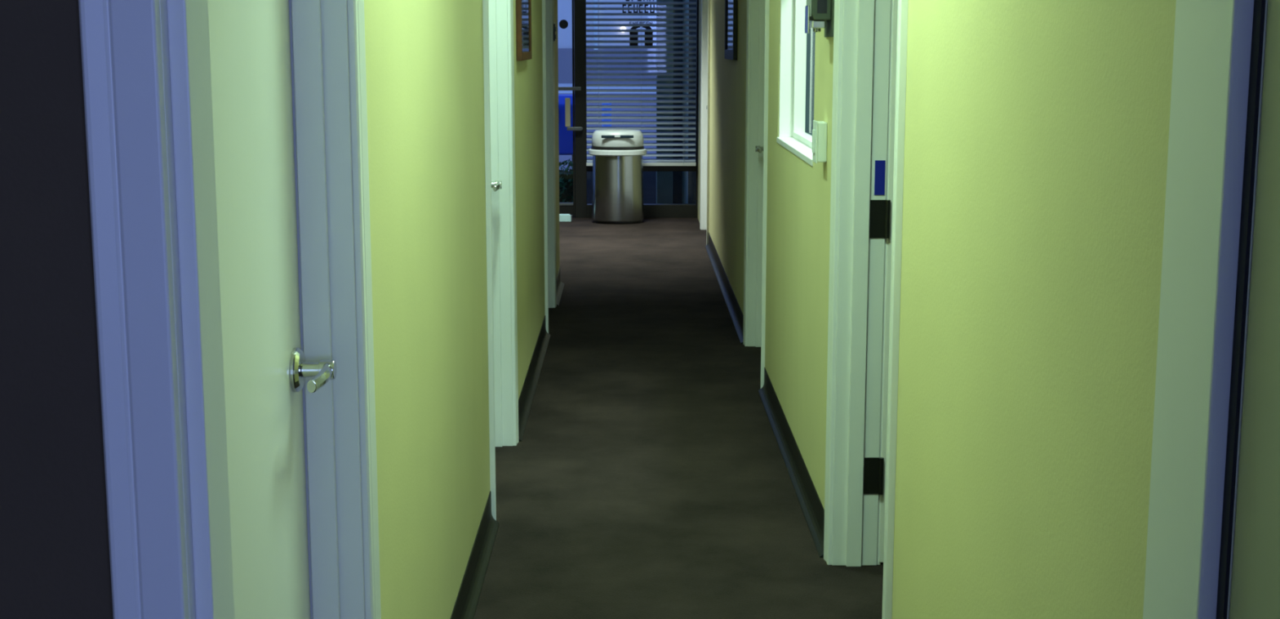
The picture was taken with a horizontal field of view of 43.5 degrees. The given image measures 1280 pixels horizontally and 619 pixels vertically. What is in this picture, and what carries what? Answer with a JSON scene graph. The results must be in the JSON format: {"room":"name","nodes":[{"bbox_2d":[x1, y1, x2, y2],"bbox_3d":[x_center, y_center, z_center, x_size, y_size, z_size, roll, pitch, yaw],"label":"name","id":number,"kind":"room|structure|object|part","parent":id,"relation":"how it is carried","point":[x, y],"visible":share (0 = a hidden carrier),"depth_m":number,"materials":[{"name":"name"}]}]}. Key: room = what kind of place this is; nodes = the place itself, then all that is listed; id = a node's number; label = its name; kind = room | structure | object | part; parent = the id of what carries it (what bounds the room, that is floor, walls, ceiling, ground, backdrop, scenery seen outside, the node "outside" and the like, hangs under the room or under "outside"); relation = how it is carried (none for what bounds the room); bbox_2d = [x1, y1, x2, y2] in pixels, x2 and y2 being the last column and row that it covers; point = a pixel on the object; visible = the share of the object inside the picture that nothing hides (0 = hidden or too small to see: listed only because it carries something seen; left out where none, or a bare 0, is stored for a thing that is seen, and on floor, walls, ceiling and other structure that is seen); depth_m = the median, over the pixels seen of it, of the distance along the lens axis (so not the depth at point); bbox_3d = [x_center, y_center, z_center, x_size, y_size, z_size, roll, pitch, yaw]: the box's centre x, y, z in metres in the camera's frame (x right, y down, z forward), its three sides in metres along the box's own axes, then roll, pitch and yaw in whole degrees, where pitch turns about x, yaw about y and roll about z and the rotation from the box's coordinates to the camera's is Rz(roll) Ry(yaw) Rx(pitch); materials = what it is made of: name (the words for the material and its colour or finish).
{"room":"office corridor","nodes":[
{"label":"office corridor","id":0,"kind":"room"},
{"bbox_2d":[0,0,113,618],"bbox_3d":[0.091,-0.077,1.528,6.200,2.450,0.162,0,9,0],"label":"wall","id":1,"kind":"structure","parent":0,"point":[55,559],"depth_m":1.46,"materials":[{"name":"grey paint"}]},
{"bbox_2d":[78,0,1279,618],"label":"door frame","id":2,"kind":"structure","parent":1,"relation":"in","point":[1213,549],"depth_m":1.47,"materials":[{"name":"wood"}]},
{"bbox_3d":[-0.455,0.106,1.463,0.066,2.110,0.019,0,9,0],"label":"casing","id":3,"kind":"part","parent":2,"relation":"part of","materials":[{"name":"wood"}]},
{"bbox_2d":[364,0,559,618],"bbox_3d":[-0.507,-0.717,5.377,0.122,2.450,7.790,0,9,0],"label":"wall","id":4,"kind":"structure","parent":0,"point":[424,75],"depth_m":3.44,"materials":[{"name":"paint"}]},
{"bbox_2d":[207,0,381,618],"bbox_3d":[-0.486,0.017,1.994,0.154,2.113,0.949,0,9,0],"label":"door","id":5,"kind":"structure","parent":4,"relation":"in","point":[288,77],"depth_m":2.34,"materials":[{"name":"white paint"}]},
{"bbox_3d":[-0.479,0.094,2.329,0.060,0.066,0.133,0,9,0],"label":"lever handle","id":6,"kind":"part","parent":5,"relation":"part of","materials":[{"name":"silver metal"}]},
{"bbox_3d":[-0.420,-0.057,2.435,0.016,2.113,0.057,0,9,0],"label":"casing","id":7,"kind":"part","parent":5,"relation":"part of","materials":[{"name":"white wood"}]},
{"bbox_2d":[450,490,499,618],"bbox_3d":[-0.421,0.757,3.679,0.026,0.100,2.121,0,9,0],"label":"baseboard","id":8,"kind":"structure","parent":4,"relation":"attached to","point":[469,591],"depth_m":4.22,"materials":[{"name":"black rubber"}]},
{"bbox_2d":[482,0,518,519],"bbox_3d":[-0.505,-0.491,5.047,0.154,2.113,0.979,0,9,0],"label":"door","id":9,"kind":"structure","parent":4,"relation":"in","point":[497,15],"depth_m":5.47,"materials":[{"name":"white paint"}]},
{"bbox_3d":[-0.433,-0.416,4.593,0.016,2.113,0.057,0,9,0],"label":"casing","id":10,"kind":"part","parent":9,"relation":"part of","materials":[{"name":"white wood"}]},
{"bbox_3d":[-0.498,-0.416,5.396,0.060,0.066,0.133,0,9,0],"label":"lever handle","id":11,"kind":"part","parent":9,"relation":"part of","materials":[{"name":"silver metal"}]},
{"bbox_3d":[-0.439,-0.567,5.503,0.016,2.113,0.057,0,9,0],"label":"casing","id":12,"kind":"part","parent":9,"relation":"part of","materials":[{"name":"white wood"}]},
{"bbox_2d":[515,0,532,61],"bbox_3d":[-0.441,-1.280,6.070,0.019,0.665,0.600,0,9,0],"label":"framed picture","id":13,"kind":"object","parent":4,"relation":"attached to","point":[523,7],"visible":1,"depth_m":6.00,"materials":[{"name":"brown wood"}]},
{"bbox_2d":[518,315,550,441],"bbox_3d":[-0.440,0.249,6.734,0.026,0.100,2.096,0,9,0],"label":"baseboard","id":14,"kind":"structure","parent":4,"relation":"attached to","point":[527,393],"depth_m":6.56,"materials":[{"name":"black rubber"}]},
{"bbox_2d":[542,0,556,333],"bbox_3d":[-0.524,-0.989,8.039,0.154,2.113,0.874,0,9,0],"label":"door","id":15,"kind":"structure","parent":4,"relation":"in","point":[548,6],"depth_m":8.40,"materials":[{"name":"white paint"}]},
{"bbox_3d":[-0.452,-0.922,7.636,0.016,2.113,0.057,0,9,0],"label":"casing","id":16,"kind":"part","parent":15,"relation":"part of","materials":[{"name":"wood"}]},
{"bbox_3d":[-0.457,-1.056,8.442,0.016,2.113,0.057,0,9,0],"label":"casing","id":17,"kind":"part","parent":15,"relation":"part of","materials":[{"name":"white wood"}]},
{"bbox_2d":[553,22,555,40],"bbox_3d":[-0.444,-1.451,8.380,0.012,0.097,0.047,0,9,0],"label":"plate","id":18,"kind":"object","parent":15,"relation":"attached to","point":[554,27],"visible":1,"depth_m":8.36,"materials":[{"name":"black metal"}]},
{"bbox_3d":[-0.447,-1.447,8.380,0.005,0.089,0.047,0,9,0],"label":"plate","id":19,"kind":"part","parent":18,"relation":"part of","materials":[{"name":"black metal"}]},
{"bbox_2d":[556,268,564,306],"bbox_3d":[-0.455,-0.133,9.026,0.026,0.100,0.783,0,9,0],"label":"baseboard","id":20,"kind":"structure","parent":4,"relation":"attached to","point":[560,285],"depth_m":9.09,"materials":[{"name":"black rubber"}]},
{"bbox_2d":[473,216,883,618],"bbox_3d":[0.067,0.555,5.501,6.200,0.100,15.470,0,9,0],"label":"floor","id":21,"kind":"structure","parent":0,"point":[647,477],"depth_m":5.28,"materials":[{"name":"brown carpet"}]},
{"bbox_2d":[559,213,572,222],"bbox_3d":[-0.619,-0.728,12.740,0.158,0.056,0.060,0,9,0],"label":"door stop","id":22,"kind":"object","parent":21,"relation":"on","point":[562,217],"visible":0.8,"depth_m":12.71,"materials":[{"name":"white plastic"}]},
{"bbox_2d":[588,129,646,224],"bbox_3d":[-0.175,-1.045,12.619,0.456,0.722,0.345,0,9,0],"label":"waste bin","id":23,"kind":"object","parent":21,"relation":"on","point":[617,193],"visible":1,"depth_m":12.49,"materials":[{"name":"silver metal"}]},
{"bbox_3d":[-0.175,-1.340,12.570,0.405,0.124,0.310,0,9,0],"label":"bin lid","id":24,"kind":"part","parent":23,"relation":"part of","materials":[{"name":"white plastic"}]},
{"bbox_2d":[697,0,1176,618],"bbox_3d":[0.563,-1.054,7.254,0.122,2.500,11.450,0,9,0],"label":"wall","id":25,"kind":"structure","parent":0,"point":[1037,131],"depth_m":2.33,"materials":[{"name":"paint"}]},
{"bbox_2d":[699,0,710,244],"bbox_3d":[0.537,-1.569,11.527,0.154,2.113,1.074,0,9,0],"label":"door","id":26,"kind":"structure","parent":25,"relation":"in","point":[705,4],"depth_m":11.98,"materials":[{"name":"white paint"}]},
{"bbox_3d":[0.465,-1.652,12.028,0.016,2.113,0.057,0,9,0],"label":"casing","id":27,"kind":"part","parent":26,"relation":"part of","materials":[{"name":"white wood"}]},
{"bbox_3d":[0.471,-1.485,11.025,0.016,2.113,0.057,0,9,0],"label":"casing","id":28,"kind":"part","parent":26,"relation":"part of","materials":[{"name":"white wood"}]},
{"bbox_2d":[705,232,743,343],"bbox_3d":[0.477,-0.187,9.354,0.026,0.100,3.656,0,9,0],"label":"baseboard","id":29,"kind":"structure","parent":25,"relation":"attached to","point":[735,310],"depth_m":8.93,"materials":[{"name":"black rubber"}]},
{"bbox_2d":[724,0,737,60],"bbox_3d":[0.483,-1.670,8.484,0.021,0.688,0.760,0,9,0],"label":"framed picture","id":30,"kind":"object","parent":25,"relation":"attached to","point":[731,6],"visible":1,"depth_m":8.40,"materials":[{"name":"black metal"}]},
{"bbox_2d":[742,0,769,388],"bbox_3d":[0.566,-0.795,6.874,0.154,2.113,1.029,0,9,0],"label":"door","id":31,"kind":"structure","parent":25,"relation":"in","point":[757,11],"depth_m":7.33,"materials":[{"name":"white paint"}]},
{"bbox_3d":[0.494,-0.875,7.353,0.016,2.113,0.057,0,9,0],"label":"casing","id":32,"kind":"part","parent":31,"relation":"part of","materials":[{"name":"wood"}]},
{"bbox_3d":[0.554,-0.724,7.247,0.060,0.066,0.133,0,9,0],"label":"lever handle","id":33,"kind":"part","parent":31,"relation":"part of","materials":[{"name":"silver metal"}]},
{"bbox_3d":[0.500,-0.715,6.394,0.016,2.113,0.057,0,9,0],"label":"casing","id":34,"kind":"part","parent":31,"relation":"part of","materials":[{"name":"white wood"}]},
{"bbox_2d":[758,367,824,557],"bbox_3d":[0.501,0.459,5.469,0.026,0.100,2.143,0,9,0],"label":"baseboard","id":35,"kind":"structure","parent":25,"relation":"attached to","point":[811,506],"depth_m":5.21,"materials":[{"name":"black rubber"}]},
{"bbox_2d":[776,0,815,166],"bbox_3d":[0.573,-0.867,5.316,0.126,0.697,1.169,0,9,0],"label":"window","id":36,"kind":"structure","parent":25,"relation":"in","point":[797,48],"depth_m":5.87,"materials":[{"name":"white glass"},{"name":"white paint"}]},
{"bbox_3d":[0.573,-0.533,5.371,0.126,0.020,1.169,0,9,0],"label":"sill","id":37,"kind":"part","parent":36,"relation":"part of","materials":[{"name":"white wood"}]},
{"bbox_3d":[0.591,-0.871,5.315,0.043,0.665,1.145,0,9,0],"label":"frame","id":38,"kind":"part","parent":36,"relation":"part of","materials":[{"name":"white wood"}]},
{"bbox_3d":[0.630,-0.881,5.314,0.005,0.645,1.106,0,9,0],"label":"pane","id":39,"kind":"part","parent":36,"relation":"part of","materials":[{"name":"clear glass"}]},
{"bbox_2d":[804,0,834,37],"bbox_3d":[0.487,-0.883,4.352,0.066,0.285,0.190,0,9,0],"label":"wall dispenser","id":40,"kind":"object","parent":25,"relation":"attached to","point":[820,13],"visible":0.99,"depth_m":4.31,"materials":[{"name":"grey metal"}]},
{"bbox_3d":[0.456,-0.790,4.372,0.004,0.075,0.080,0,9,0],"label":"push lever","id":41,"kind":"part","parent":40,"relation":"part of","materials":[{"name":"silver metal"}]},
{"bbox_3d":[0.460,-0.892,4.356,0.002,0.190,0.110,0,9,0],"label":"trim","id":42,"kind":"part","parent":40,"relation":"part of","materials":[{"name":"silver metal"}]},
{"bbox_3d":[0.482,-0.770,4.363,0.036,0.031,0.085,0,9,0],"label":"spout","id":43,"kind":"part","parent":40,"relation":"part of","materials":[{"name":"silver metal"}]},
{"bbox_3d":[0.489,-0.886,4.295,0.026,0.182,0.001,0,9,0],"label":"panel","id":44,"kind":"part","parent":40,"relation":"part of","materials":[{"name":"black plastic"}]},
{"bbox_3d":[0.517,-0.883,4.352,0.006,0.285,0.190,0,9,0],"label":"plate","id":45,"kind":"part","parent":40,"relation":"part of","materials":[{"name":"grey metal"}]},
{"bbox_2d":[812,120,827,163],"bbox_3d":[0.501,-0.470,4.492,0.036,0.116,0.086,0,9,0],"label":"light switch","id":46,"kind":"object","parent":25,"relation":"attached to","point":[820,127],"visible":1,"depth_m":4.45,"materials":[{"name":"white plastic"}]},
{"bbox_2d":[812,120,817,163],"bbox_3d":[0.491,-0.470,4.492,0.005,0.116,0.086,0,9,0],"label":"switch plate","id":47,"kind":"object","parent":46,"relation":"attached to","point":[815,131],"depth_m":4.47,"materials":[{"name":"white plastic"}]},
{"bbox_2d":[823,0,908,618],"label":"door","id":48,"kind":"structure","parent":25,"relation":"in","point":[870,37],"depth_m":4.20,"materials":[{"name":"white paint"}]},
{"bbox_3d":[0.513,-0.353,4.214,0.016,2.113,0.057,0,9,0],"label":"casing","id":49,"kind":"part","parent":48,"relation":"part of","materials":[{"name":"wood"}]},
{"bbox_3d":[0.651,-0.353,4.215,0.016,2.113,0.057,0,9,0],"label":"casing","id":50,"kind":"part","parent":48,"relation":"part of","materials":[{"name":"white wood"}]},
{"bbox_3d":[0.519,-0.192,3.247,0.016,2.113,0.057,0,9,0],"label":"casing","id":51,"kind":"part","parent":48,"relation":"part of","materials":[{"name":"white wood"}]},
{"bbox_3d":[0.020,-1.986,12.859,6.200,2.500,0.120,0,9,0],"label":"wall","id":52,"kind":"structure","parent":0,"visible":0},
{"bbox_2d":[558,0,582,216],"bbox_3d":[-1.004,-1.881,12.832,1.090,2.300,0.155,0,9,0],"label":"door","id":53,"kind":"structure","parent":52,"relation":"in","point":[564,207],"depth_m":12.84,"materials":[{"name":"black metal"}]},
{"bbox_3d":[-0.578,-1.583,12.869,0.042,0.230,0.075,0,9,0],"label":"pull handle","id":54,"kind":"part","parent":53,"relation":"part of","materials":[{"name":"beige"}]},
{"bbox_2d":[573,0,698,217],"bbox_3d":[-0.029,-1.886,12.865,0.992,2.300,0.100,0,9,0],"label":"window","id":55,"kind":"structure","parent":52,"relation":"in","point":[583,209],"depth_m":12.90,"materials":[{"name":"black metal"}]},
{"bbox_2d":[622,0,654,45],"bbox_3d":[-0.012,-2.312,12.793,0.255,0.425,0.002,0,9,0],"label":"sign","id":56,"kind":"object","parent":55,"relation":"attached to","point":[628,11],"depth_m":12.80,"materials":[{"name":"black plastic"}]},
{"bbox_2d":[586,0,696,165],"bbox_3d":[0.009,-2.047,12.737,0.880,1.811,0.056,0,9,0],"label":"window blind","id":57,"kind":"object","parent":55,"relation":"attached to","point":[684,2],"visible":0.91,"depth_m":12.76,"materials":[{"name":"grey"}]},
{"bbox_3d":[-0.329,-2.033,12.710,0.002,1.760,0.002,0,9,0],"label":"ladder cord","id":58,"kind":"part","parent":57,"relation":"part of","materials":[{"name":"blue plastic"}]},
{"bbox_3d":[0.009,-1.167,12.883,0.880,0.028,0.050,0,9,0],"label":"rail","id":59,"kind":"part","parent":57,"relation":"part of","materials":[{"name":"white plastic"}]},
{"bbox_3d":[0.351,-2.033,12.714,0.002,1.760,0.002,0,9,0],"label":"ladder cord","id":60,"kind":"part","parent":57,"relation":"part of","materials":[{"name":"fabric"}]},
{"bbox_3d":[0.010,-0.803,13.045,0.883,0.105,0.100,0,9,0],"label":"rail","id":61,"kind":"part","parent":55,"relation":"part of","materials":[{"name":"black metal"}]},
{"bbox_3d":[0.459,-1.887,12.868,0.016,2.300,0.100,0,9,0],"label":"frame","id":62,"kind":"part","parent":55,"relation":"part of","materials":[{"name":"black metal"}]},
{"label":"outside","id":63,"kind":"structure","parent":0,"visible":0},
{"bbox_2d":[560,171,656,203],"bbox_3d":[-0.095,-1.049,15.574,120.000,0.200,4.930,0,9,0],"label":"ground","id":64,"kind":"structure","parent":63,"point":[649,177],"depth_m":15.96,"materials":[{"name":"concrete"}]},
{"bbox_2d":[558,93,573,164],"bbox_3d":[-1.150,-1.715,16.224,1.100,0.900,0.715,0,9,0],"label":"box","id":65,"kind":"object","parent":64,"relation":"on","point":[566,137],"visible":0.14,"depth_m":15.88,"materials":[{"name":"blue metal"}]},
{"bbox_2d":[559,158,575,202],"bbox_3d":[-1.248,-1.124,14.200,1.519,0.405,0.443,0,9,0],"label":"hedge","id":66,"kind":"object","parent":64,"relation":"on","point":[566,178],"visible":0.09,"depth_m":14.09,"materials":[{"name":"green plant"}]},
{"bbox_3d":[-1.247,-1.066,14.210,1.380,0.280,0.240,0,9,0],"label":"stem","id":67,"kind":"part","parent":66,"relation":"part of","materials":[{"name":"green plant"}]},
{"bbox_2d":[656,0,696,203],"bbox_3d":[0.829,-2.514,13.957,1.368,3.220,0.350,0,9,0],"label":"window","id":68,"kind":"structure","parent":64,"relation":"on","point":[672,187],"depth_m":14.01,"materials":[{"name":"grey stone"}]},
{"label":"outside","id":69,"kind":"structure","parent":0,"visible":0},
{"bbox_2d":[558,93,656,171],"bbox_3d":[-0.196,-3.750,31.815,120.000,0.200,28.000,0,9,0],"label":"ground","id":70,"kind":"structure","parent":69,"point":[562,157],"depth_m":31.71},
{"bbox_2d":[601,102,611,126],"bbox_3d":[-0.412,-2.215,19.904,0.200,0.680,0.200,0,9,0],"label":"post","id":71,"kind":"object","parent":70,"relation":"on","point":[602,104],"visible":0.17,"depth_m":19.83,"materials":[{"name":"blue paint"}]},
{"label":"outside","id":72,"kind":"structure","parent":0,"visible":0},
{"bbox_2d":[558,83,656,93],"bbox_3d":[-0.315,-6.949,51.051,120.000,0.200,11.000,0,9,0],"label":"ground","id":73,"kind":"structure","parent":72,"point":[559,84],"depth_m":51.26,"materials":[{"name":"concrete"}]},
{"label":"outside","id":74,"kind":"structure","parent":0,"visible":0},
{"bbox_2d":[557,0,656,83],"bbox_3d":[-0.352,-11.626,56.406,60.400,7.270,1.100,0,9,0],"label":"building","id":75,"kind":"structure","parent":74,"point":[564,6],"depth_m":56.37,"materials":[{"name":"grey"}]}
]}

